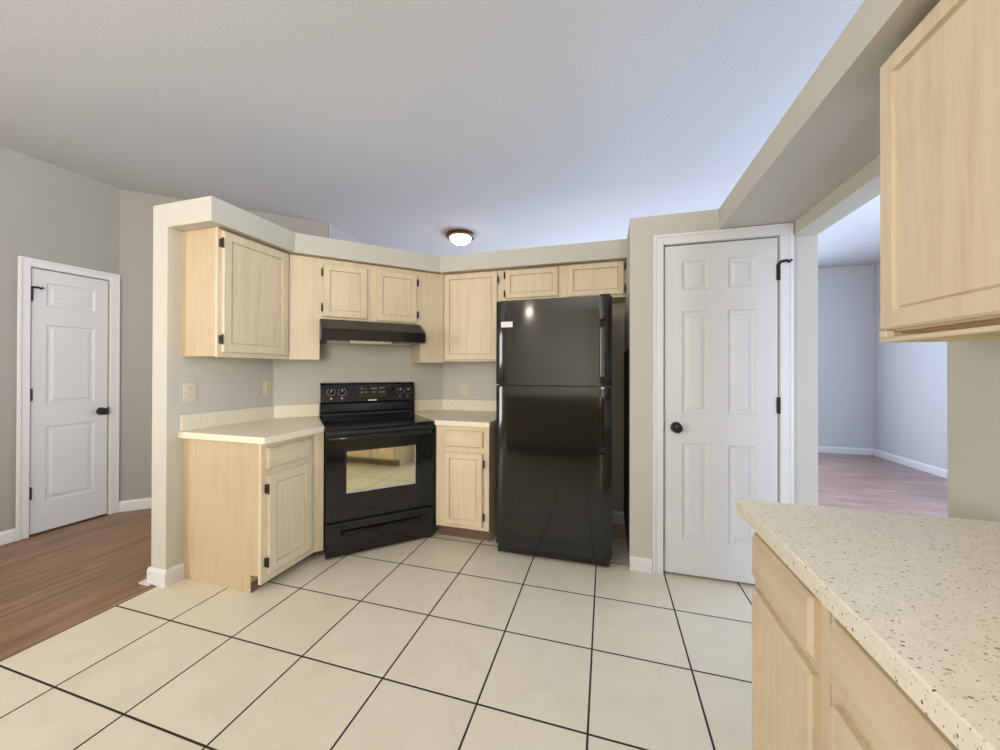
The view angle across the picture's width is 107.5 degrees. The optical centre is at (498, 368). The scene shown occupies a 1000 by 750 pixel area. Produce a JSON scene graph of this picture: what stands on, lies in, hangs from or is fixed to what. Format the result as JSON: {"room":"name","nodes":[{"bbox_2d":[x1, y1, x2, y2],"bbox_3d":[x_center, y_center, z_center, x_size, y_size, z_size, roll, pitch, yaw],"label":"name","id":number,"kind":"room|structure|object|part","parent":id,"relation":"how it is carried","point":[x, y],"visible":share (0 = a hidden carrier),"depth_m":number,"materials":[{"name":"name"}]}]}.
{"room":"kitchen","nodes":[
{"label":"kitchen","id":0,"kind":"room"},
{"bbox_2d":[0,146,119,531],"bbox_3d":[-4.671,-0.184,-0.406,0.120,2.890,7.800,0,0,18],"label":"wall","id":1,"kind":"structure","parent":0,"point":[49,212],"depth_m":2.79,"materials":[{"name":"grey paint"}]},
{"bbox_2d":[0,528,16,545],"bbox_3d":[-4.002,1.222,1.430,0.014,0.095,2.718,0,0,18],"label":"baseboard","id":2,"kind":"structure","parent":1,"relation":"attached to","point":[8,536],"depth_m":2.68,"materials":[{"name":"white paint"}]},
{"bbox_2d":[16,256,119,540],"bbox_3d":[-3.507,0.219,3.007,0.153,2.117,0.584,0,0,18],"label":"door","id":3,"kind":"structure","parent":1,"relation":"in","point":[68,403],"depth_m":2.97,"materials":[{"name":"white paint"}]},
{"bbox_3d":[-3.410,0.366,3.163,0.067,0.066,0.066,0,0,18],"label":"knob","id":4,"kind":"part","parent":3,"relation":"part of","materials":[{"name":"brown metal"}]},
{"bbox_2d":[151,203,272,585],"bbox_3d":[-1.903,0.152,2.547,0.137,2.255,0.768,0,0,16],"label":"wall","id":5,"kind":"structure","parent":0,"point":[222,384],"depth_m":2.20,"materials":[{"name":"grey paint"}]},
{"bbox_2d":[147,566,166,587],"bbox_3d":[-2.022,1.230,2.169,0.151,0.095,0.014,0,0,16],"label":"baseboard","id":6,"kind":"structure","parent":5,"relation":"attached to","point":[156,576],"depth_m":2.16,"materials":[{"name":"white paint"}]},
{"bbox_2d":[139,579,151,585],"bbox_3d":[-2.091,1.273,2.196,0.085,0.010,0.060,0,0,16],"label":"trim","id":7,"kind":"structure","parent":6,"relation":"attached to","point":[143,582],"depth_m":2.17,"materials":[{"name":"white paint"}]},
{"bbox_2d":[183,383,195,401],"bbox_3d":[-1.920,0.144,2.279,0.009,0.116,0.072,0,0,16],"label":"wall outlet","id":8,"kind":"object","parent":5,"relation":"attached to","point":[189,389],"visible":1,"depth_m":2.27,"materials":[{"name":"beige plastic"}]},
{"bbox_2d":[181,226,289,358],"bbox_3d":[-1.710,-0.452,2.435,0.323,0.764,0.509,0,0,16],"label":"upper cabinet","id":9,"kind":"object","parent":5,"relation":"attached to","point":[235,286],"visible":1,"depth_m":2.23,"materials":[{"name":"brown wood"}]},
{"bbox_3d":[-1.591,-0.451,2.401,0.019,0.764,0.509,0,0,16],"label":"frame","id":10,"kind":"part","parent":9,"relation":"part of","materials":[{"name":"brown wood"}]},
{"bbox_3d":[-1.572,-0.458,2.395,0.020,0.721,0.467,0,0,16],"label":"door","id":11,"kind":"part","parent":9,"relation":"part of","materials":[{"name":"brown wood"}]},
{"bbox_2d":[180,404,318,431],"bbox_3d":[-1.768,0.333,2.655,0.183,0.100,0.903,0,0,31],"label":"backsplash","id":12,"kind":"structure","parent":5,"relation":"attached to","point":[188,422],"depth_m":2.60,"materials":[{"name":"beige stone"}]},
{"bbox_2d":[263,380,271,395],"bbox_3d":[-1.767,0.147,2.803,0.009,0.116,0.072,0,0,16],"label":"wall outlet","id":13,"kind":"object","parent":5,"relation":"attached to","point":[267,384],"visible":1,"depth_m":2.80,"materials":[{"name":"beige plastic"}]},
{"bbox_2d":[119,189,327,500],"bbox_3d":[-2.671,-0.163,3.716,1.695,2.890,0.120,0,0,-27],"label":"wall","id":14,"kind":"structure","parent":0,"point":[136,208],"depth_m":3.34,"materials":[{"name":"grey paint"}]},
{"bbox_2d":[119,497,151,511],"bbox_3d":[-2.644,1.235,3.650,1.695,0.095,0.014,0,0,-27],"label":"baseboard","id":15,"kind":"structure","parent":14,"relation":"attached to","point":[144,503],"depth_m":3.32,"materials":[{"name":"white paint"}]},
{"bbox_2d":[328,224,365,243],"bbox_3d":[-1.442,-0.151,5.780,0.120,2.890,3.570,0,0,16],"label":"wall","id":16,"kind":"structure","parent":0,"point":[333,232],"depth_m":4.22,"materials":[{"name":"grey paint"}]},
{"bbox_2d":[273,264,442,416],"bbox_3d":[-1.178,0.157,3.238,1.491,2.255,0.123,0,0,-29],"label":"wall","id":17,"kind":"structure","parent":0,"point":[295,382],"depth_m":3.11,"materials":[{"name":"grey paint"}]},
{"bbox_2d":[289,253,319,360],"bbox_3d":[-1.493,-0.450,2.815,0.196,0.764,0.314,0,0,-29],"label":"upper cabinet","id":18,"kind":"object","parent":17,"relation":"attached to","point":[304,270],"visible":1,"depth_m":2.69,"materials":[{"name":"brown wood"}]},
{"bbox_2d":[320,257,420,324],"bbox_3d":[-1.067,-0.601,3.041,0.764,0.458,0.328,0,0,-29],"label":"upper cabinet","id":19,"kind":"object","parent":17,"relation":"attached to","point":[349,290],"visible":0.98,"depth_m":2.90,"materials":[{"name":"brown wood"}]},
{"bbox_3d":[-1.175,-0.589,2.815,0.316,0.399,0.020,0,0,-29],"label":"door","id":20,"kind":"part","parent":19,"relation":"part of","materials":[{"name":"brown wood"}]},
{"bbox_3d":[-0.833,-0.587,3.003,0.327,0.407,0.020,0,0,-29],"label":"door","id":21,"kind":"part","parent":19,"relation":"part of","materials":[{"name":"brown wood"}]},
{"bbox_2d":[320,319,425,346],"bbox_3d":[-1.034,-0.278,2.968,0.754,0.186,0.486,0,0,-29],"label":"range hood","id":22,"kind":"object","parent":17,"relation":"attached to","point":[332,331],"visible":1,"depth_m":2.78,"materials":[{"name":"black metal"}]},
{"bbox_2d":[411,271,443,362],"bbox_3d":[-0.644,-0.440,3.281,0.208,0.776,0.314,0,0,-29],"label":"upper cabinet","id":23,"kind":"object","parent":17,"relation":"attached to","point":[431,283],"visible":0.86,"depth_m":3.16,"materials":[{"name":"brown wood"}]},
{"bbox_3d":[-0.736,-0.440,3.250,0.017,0.775,0.280,0,0,-29],"label":"panel","id":24,"kind":"part","parent":23,"relation":"part of","materials":[{"name":"brown wood"}]},
{"bbox_2d":[414,399,495,410],"bbox_3d":[-0.331,0.340,3.419,0.929,0.100,0.176,0,0,3],"label":"backsplash","id":25,"kind":"structure","parent":17,"relation":"attached to","point":[433,404],"depth_m":3.42,"materials":[{"name":"beige laminate"}]},
{"bbox_2d":[0,0,879,267],"bbox_3d":[-0.074,-1.673,0.811,9.600,0.120,12.900,0,0,16],"label":"ceiling","id":26,"kind":"structure","parent":0,"point":[395,124],"depth_m":2.24,"materials":[{"name":"grey paint"}]},
{"bbox_2d":[445,229,474,245],"bbox_3d":[-0.457,-1.528,4.359,0.356,0.144,0.356,0,0,16],"label":"ceiling light","id":27,"kind":"object","parent":26,"relation":"attached to","point":[460,237],"visible":1,"depth_m":4.27,"materials":[{"name":"white glass"}]},
{"bbox_3d":[-0.457,-1.521,4.359,0.256,0.090,0.256,0,0,16],"label":"lamp shade","id":28,"kind":"part","parent":27,"relation":"part of","materials":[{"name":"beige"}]},
{"bbox_2d":[168,0,939,273],"bbox_3d":[-0.601,-0.907,1.405,4.009,0.140,5.553,0,0,16],"label":"soffit","id":29,"kind":"object","parent":26,"relation":"attached to","point":[830,131],"depth_m":1.60,"materials":[{"name":"grey paint"}]},
{"bbox_2d":[0,452,946,749],"bbox_3d":[-0.115,1.317,0.861,9.500,0.080,12.600,0,0,16],"label":"floor","id":30,"kind":"structure","parent":0,"point":[438,641],"depth_m":1.68,"materials":[{"name":"beige tile"}]},
{"bbox_2d":[183,432,323,592],"bbox_3d":[-1.505,0.852,2.553,0.652,0.857,0.830,0,0,16],"label":"base cabinet","id":31,"kind":"object","parent":30,"relation":"on","point":[252,513],"visible":0.98,"depth_m":2.18,"materials":[{"name":"beige wood"}]},
{"bbox_2d":[178,404,323,444],"bbox_3d":[-1.493,0.353,2.550,0.675,0.139,0.883,0,0,16],"label":"countertop","id":32,"kind":"structure","parent":31,"relation":"on","point":[264,425],"depth_m":2.40,"materials":[{"name":"beige stone"}]},
{"bbox_3d":[-1.300,0.824,2.267,0.019,0.802,0.394,0,0,16],"label":"frame","id":33,"kind":"part","parent":31,"relation":"part of","materials":[{"name":"brown wood"}]},
{"bbox_3d":[-1.282,0.514,2.258,0.020,0.120,0.329,0,0,16],"label":"drawer","id":34,"kind":"part","parent":31,"relation":"part of","materials":[{"name":"brown wood"}]},
{"bbox_3d":[-1.282,0.897,2.261,0.020,0.570,0.327,0,0,16],"label":"door","id":35,"kind":"part","parent":31,"relation":"part of","materials":[{"name":"brown wood"}]},
{"bbox_2d":[320,382,433,558],"bbox_3d":[-0.962,0.699,2.868,0.758,1.168,0.700,0,0,-29],"label":"electric range","id":36,"kind":"object","parent":30,"relation":"on","point":[378,491],"visible":0.99,"depth_m":2.65,"materials":[{"name":"black metal"}]},
{"bbox_3d":[-1.078,0.198,3.112,0.235,0.100,0.019,0,0,-29],"label":"display panel","id":37,"kind":"part","parent":36,"relation":"part of","materials":[{"name":"black plastic"}]},
{"bbox_3d":[-0.959,0.398,2.865,0.698,0.001,0.500,0,0,-29],"label":"glass","id":38,"kind":"part","parent":36,"relation":"part of","materials":[{"name":"black glass"}]},
{"bbox_2d":[321,414,433,431],"bbox_3d":[-0.956,0.411,2.858,0.758,0.026,0.545,0,0,-29],"label":"cooktop","id":39,"kind":"object","parent":36,"relation":"in","point":[346,422],"depth_m":2.75,"materials":[{"name":"black glass"}]},
{"bbox_3d":[-0.832,1.159,2.627,0.752,0.224,0.024,0,0,-29],"label":"storage drawer","id":40,"kind":"part","parent":36,"relation":"part of","materials":[{"name":"black metal"}]},
{"bbox_3d":[-0.831,0.747,2.628,0.752,0.582,0.024,0,0,-29],"label":"oven door","id":41,"kind":"part","parent":36,"relation":"part of","materials":[{"name":"black metal"}]},
{"bbox_3d":[-0.810,0.471,2.593,0.709,0.039,0.070,0,0,-29],"label":"handle","id":42,"kind":"part","parent":36,"relation":"part of","materials":[{"name":"black metal"}]},
{"bbox_3d":[-0.830,0.707,2.615,0.476,0.286,0.006,0,0,-29],"label":"window trim","id":43,"kind":"part","parent":36,"relation":"part of","materials":[{"name":"black glass"}]},
{"bbox_2d":[433,424,495,540],"bbox_3d":[-0.295,0.857,3.076,0.653,0.857,0.712,0,0,16],"label":"base cabinet","id":44,"kind":"object","parent":30,"relation":"on","point":[464,505],"visible":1,"depth_m":2.73,"materials":[{"name":"beige wood"}]},
{"bbox_2d":[414,399,495,427],"bbox_3d":[-0.404,0.358,3.111,0.904,0.139,0.708,0,0,16],"label":"countertop","id":45,"kind":"structure","parent":44,"relation":"on","point":[444,412],"depth_m":3.34,"materials":[{"name":"beige stone"}]},
{"bbox_3d":[-0.266,0.889,2.715,0.305,0.537,0.020,0,0,16],"label":"door","id":46,"kind":"part","parent":44,"relation":"part of","materials":[{"name":"brown wood"}]},
{"bbox_3d":[-0.263,0.518,2.716,0.303,0.122,0.020,0,0,16],"label":"drawer","id":47,"kind":"part","parent":44,"relation":"part of","materials":[{"name":"brown wood"}]},
{"bbox_2d":[496,294,611,566],"bbox_3d":[0.443,0.402,2.771,0.774,1.769,0.775,0,0,16],"label":"refrigerator","id":48,"kind":"object","parent":30,"relation":"on","point":[554,355],"visible":1,"depth_m":2.43,"materials":[{"name":"black metal"}]},
{"bbox_3d":[0.354,0.669,2.469,0.774,1.100,0.068,0,0,16],"label":"fridge door","id":49,"kind":"part","parent":48,"relation":"part of","materials":[{"name":"black metal"}]},
{"bbox_3d":[0.356,-0.181,2.472,0.774,0.579,0.068,0,0,16],"label":"freezer door","id":50,"kind":"part","parent":48,"relation":"part of","materials":[{"name":"black metal"}]},
{"bbox_3d":[0.658,0.339,2.331,0.028,0.421,0.052,0,0,16],"label":"handle","id":51,"kind":"part","parent":48,"relation":"part of","materials":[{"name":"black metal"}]},
{"bbox_3d":[0.659,-0.112,2.333,0.028,0.421,0.052,0,0,16],"label":"handle","id":52,"kind":"part","parent":48,"relation":"part of","materials":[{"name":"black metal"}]},
{"bbox_2d":[752,531,831,749],"bbox_3d":[0.964,0.851,0.776,0.648,0.857,0.361,0,0,16],"label":"base cabinet","id":53,"kind":"object","parent":30,"relation":"on","point":[792,688],"visible":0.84,"depth_m":0.82,"materials":[{"name":"beige wood"}]},
{"bbox_3d":[0.663,0.511,0.866,0.020,0.119,0.302,0,0,16],"label":"drawer","id":54,"kind":"part","parent":53,"relation":"part of","materials":[{"name":"brown wood"}]},
{"bbox_3d":[0.662,0.884,0.864,0.020,0.561,0.302,0,0,16],"label":"door","id":55,"kind":"part","parent":53,"relation":"part of","materials":[{"name":"brown wood"}]},
{"bbox_2d":[830,614,957,749],"bbox_3d":[0.843,0.849,0.362,0.648,0.857,0.493,0,0,16],"label":"base cabinet","id":56,"kind":"object","parent":30,"relation":"on","point":[869,710],"visible":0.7,"depth_m":0.56,"materials":[{"name":"beige wood"}]},
{"bbox_3d":[0.541,0.882,0.450,0.020,0.561,0.434,0,0,16],"label":"door","id":57,"kind":"part","parent":56,"relation":"part of","materials":[{"name":"brown wood"}]},
{"bbox_3d":[0.560,0.799,0.444,0.019,0.757,0.493,0,0,16],"label":"frame","id":58,"kind":"part","parent":56,"relation":"part of","materials":[{"name":"brown wood"}]},
{"bbox_3d":[0.656,0.846,-0.280,0.648,0.857,0.837,0,0,16],"label":"base cabinet","id":59,"kind":"object","parent":30,"relation":"on","visible":0},
{"bbox_2d":[736,499,999,749],"bbox_3d":[0.679,0.397,-0.179,0.662,0.039,2.440,0,0,16],"label":"countertop","id":60,"kind":"structure","parent":59,"relation":"on","point":[920,594],"depth_m":0.64,"materials":[{"name":"beige stone"}]},
{"bbox_2d":[443,303,624,511],"bbox_3d":[0.246,0.161,3.354,1.700,2.255,0.120,0,0,16],"label":"wall","id":61,"kind":"structure","parent":0,"point":[480,377],"depth_m":3.08,"materials":[{"name":"grey paint"}]},
{"bbox_2d":[461,383,467,394],"bbox_3d":[-0.329,0.189,3.455,0.072,0.116,0.009,0,0,16],"label":"wall outlet","id":62,"kind":"object","parent":61,"relation":"attached to","point":[464,386],"visible":1,"depth_m":3.45,"materials":[{"name":"beige plastic"}]},
{"bbox_2d":[444,269,501,361],"bbox_3d":[-0.191,-0.445,3.258,0.526,0.764,0.316,0,0,16],"label":"upper cabinet","id":63,"kind":"object","parent":61,"relation":"attached to","point":[471,299],"visible":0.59,"depth_m":3.12,"materials":[{"name":"brown wood"}]},
{"bbox_2d":[502,260,625,303],"bbox_3d":[0.532,-0.687,3.048,0.979,0.278,0.316,0,0,16],"label":"upper cabinet","id":64,"kind":"object","parent":61,"relation":"attached to","point":[603,277],"visible":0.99,"depth_m":2.91,"materials":[{"name":"brown wood"}]},
{"bbox_3d":[0.263,-0.696,2.981,0.434,0.232,0.020,0,0,16],"label":"door","id":65,"kind":"part","parent":64,"relation":"part of","materials":[{"name":"brown wood"}]},
{"bbox_3d":[0.747,-0.691,2.840,0.421,0.253,0.020,0,0,16],"label":"door","id":66,"kind":"part","parent":64,"relation":"part of","materials":[{"name":"brown wood"}]},
{"bbox_2d":[612,511,623,523],"bbox_3d":[0.581,1.241,3.182,0.958,0.095,0.014,0,0,16],"label":"baseboard","id":67,"kind":"structure","parent":61,"relation":"attached to","point":[617,517],"depth_m":3.06,"materials":[{"name":"white paint"}]},
{"bbox_2d":[624,209,817,571],"bbox_3d":[1.444,0.161,2.627,1.006,2.255,0.847,0,0,16],"label":"wall","id":68,"kind":"structure","parent":0,"point":[638,317],"depth_m":2.32,"materials":[{"name":"grey paint"}]},
{"bbox_2d":[624,348,629,550],"bbox_3d":[0.938,0.527,2.703,0.005,1.320,0.680,0,0,16],"label":"filler panel","id":69,"kind":"object","parent":68,"relation":"attached to","point":[627,352],"visible":1,"depth_m":2.62,"materials":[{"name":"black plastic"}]},
{"bbox_2d":[630,556,651,572],"bbox_3d":[0.901,1.243,2.331,0.133,0.085,0.014,0,0,16],"label":"baseboard","id":70,"kind":"structure","parent":68,"relation":"attached to","point":[640,564],"depth_m":2.33,"materials":[{"name":"white paint"}]},
{"bbox_2d":[653,222,793,583],"bbox_3d":[1.335,0.224,2.231,0.747,2.124,0.153,0,0,16],"label":"door","id":71,"kind":"structure","parent":68,"relation":"in","point":[723,310],"depth_m":2.22,"materials":[{"name":"white paint"}]},
{"bbox_3d":[1.093,0.364,2.256,0.066,0.066,0.067,0,0,16],"label":"knob","id":72,"kind":"part","parent":71,"relation":"part of","materials":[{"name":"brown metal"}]},
{"bbox_2d":[818,265,873,448],"bbox_3d":[2.624,-0.139,6.517,7.510,2.890,0.120,0,0,16],"label":"wall","id":73,"kind":"structure","parent":0,"point":[845,294],"depth_m":5.66,"materials":[{"name":"grey paint"}]},
{"bbox_2d":[818,446,873,454],"bbox_3d":[4.360,1.258,5.934,2.746,0.100,0.014,0,0,16],"label":"baseboard","id":74,"kind":"structure","parent":73,"relation":"attached to","point":[821,449],"depth_m":5.64,"materials":[{"name":"white paint"}]},
{"bbox_2d":[794,155,999,521],"bbox_3d":[0.631,0.141,-1.745,0.120,2.255,8.003,0,0,16],"label":"wall","id":75,"kind":"structure","parent":0,"point":[973,367],"depth_m":1.10,"materials":[{"name":"grey paint"}]},
{"bbox_2d":[879,0,999,342],"bbox_3d":[1.037,-0.446,0.469,0.339,0.751,0.953,0,0,16],"label":"upper cabinet","id":76,"kind":"object","parent":75,"relation":"attached to","point":[940,88],"visible":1,"depth_m":0.80,"materials":[{"name":"beige wood"}]},
{"bbox_3d":[1.036,-0.086,0.468,0.339,0.030,0.953,0,0,16],"label":"light rail","id":77,"kind":"part","parent":76,"relation":"part of","materials":[{"name":"brown wood"}]},
{"bbox_2d":[874,263,946,469],"bbox_3d":[4.884,-0.151,1.926,0.500,2.890,7.430,0,0,16],"label":"wall","id":78,"kind":"structure","parent":0,"point":[910,378],"depth_m":4.89,"materials":[{"name":"grey paint"}]},
{"bbox_2d":[874,449,946,478],"bbox_3d":[5.247,1.253,4.095,0.014,0.100,3.010,0,0,16],"label":"baseboard","id":79,"kind":"structure","parent":78,"relation":"attached to","point":[924,467],"depth_m":4.84,"materials":[{"name":"white paint"}]}
]}

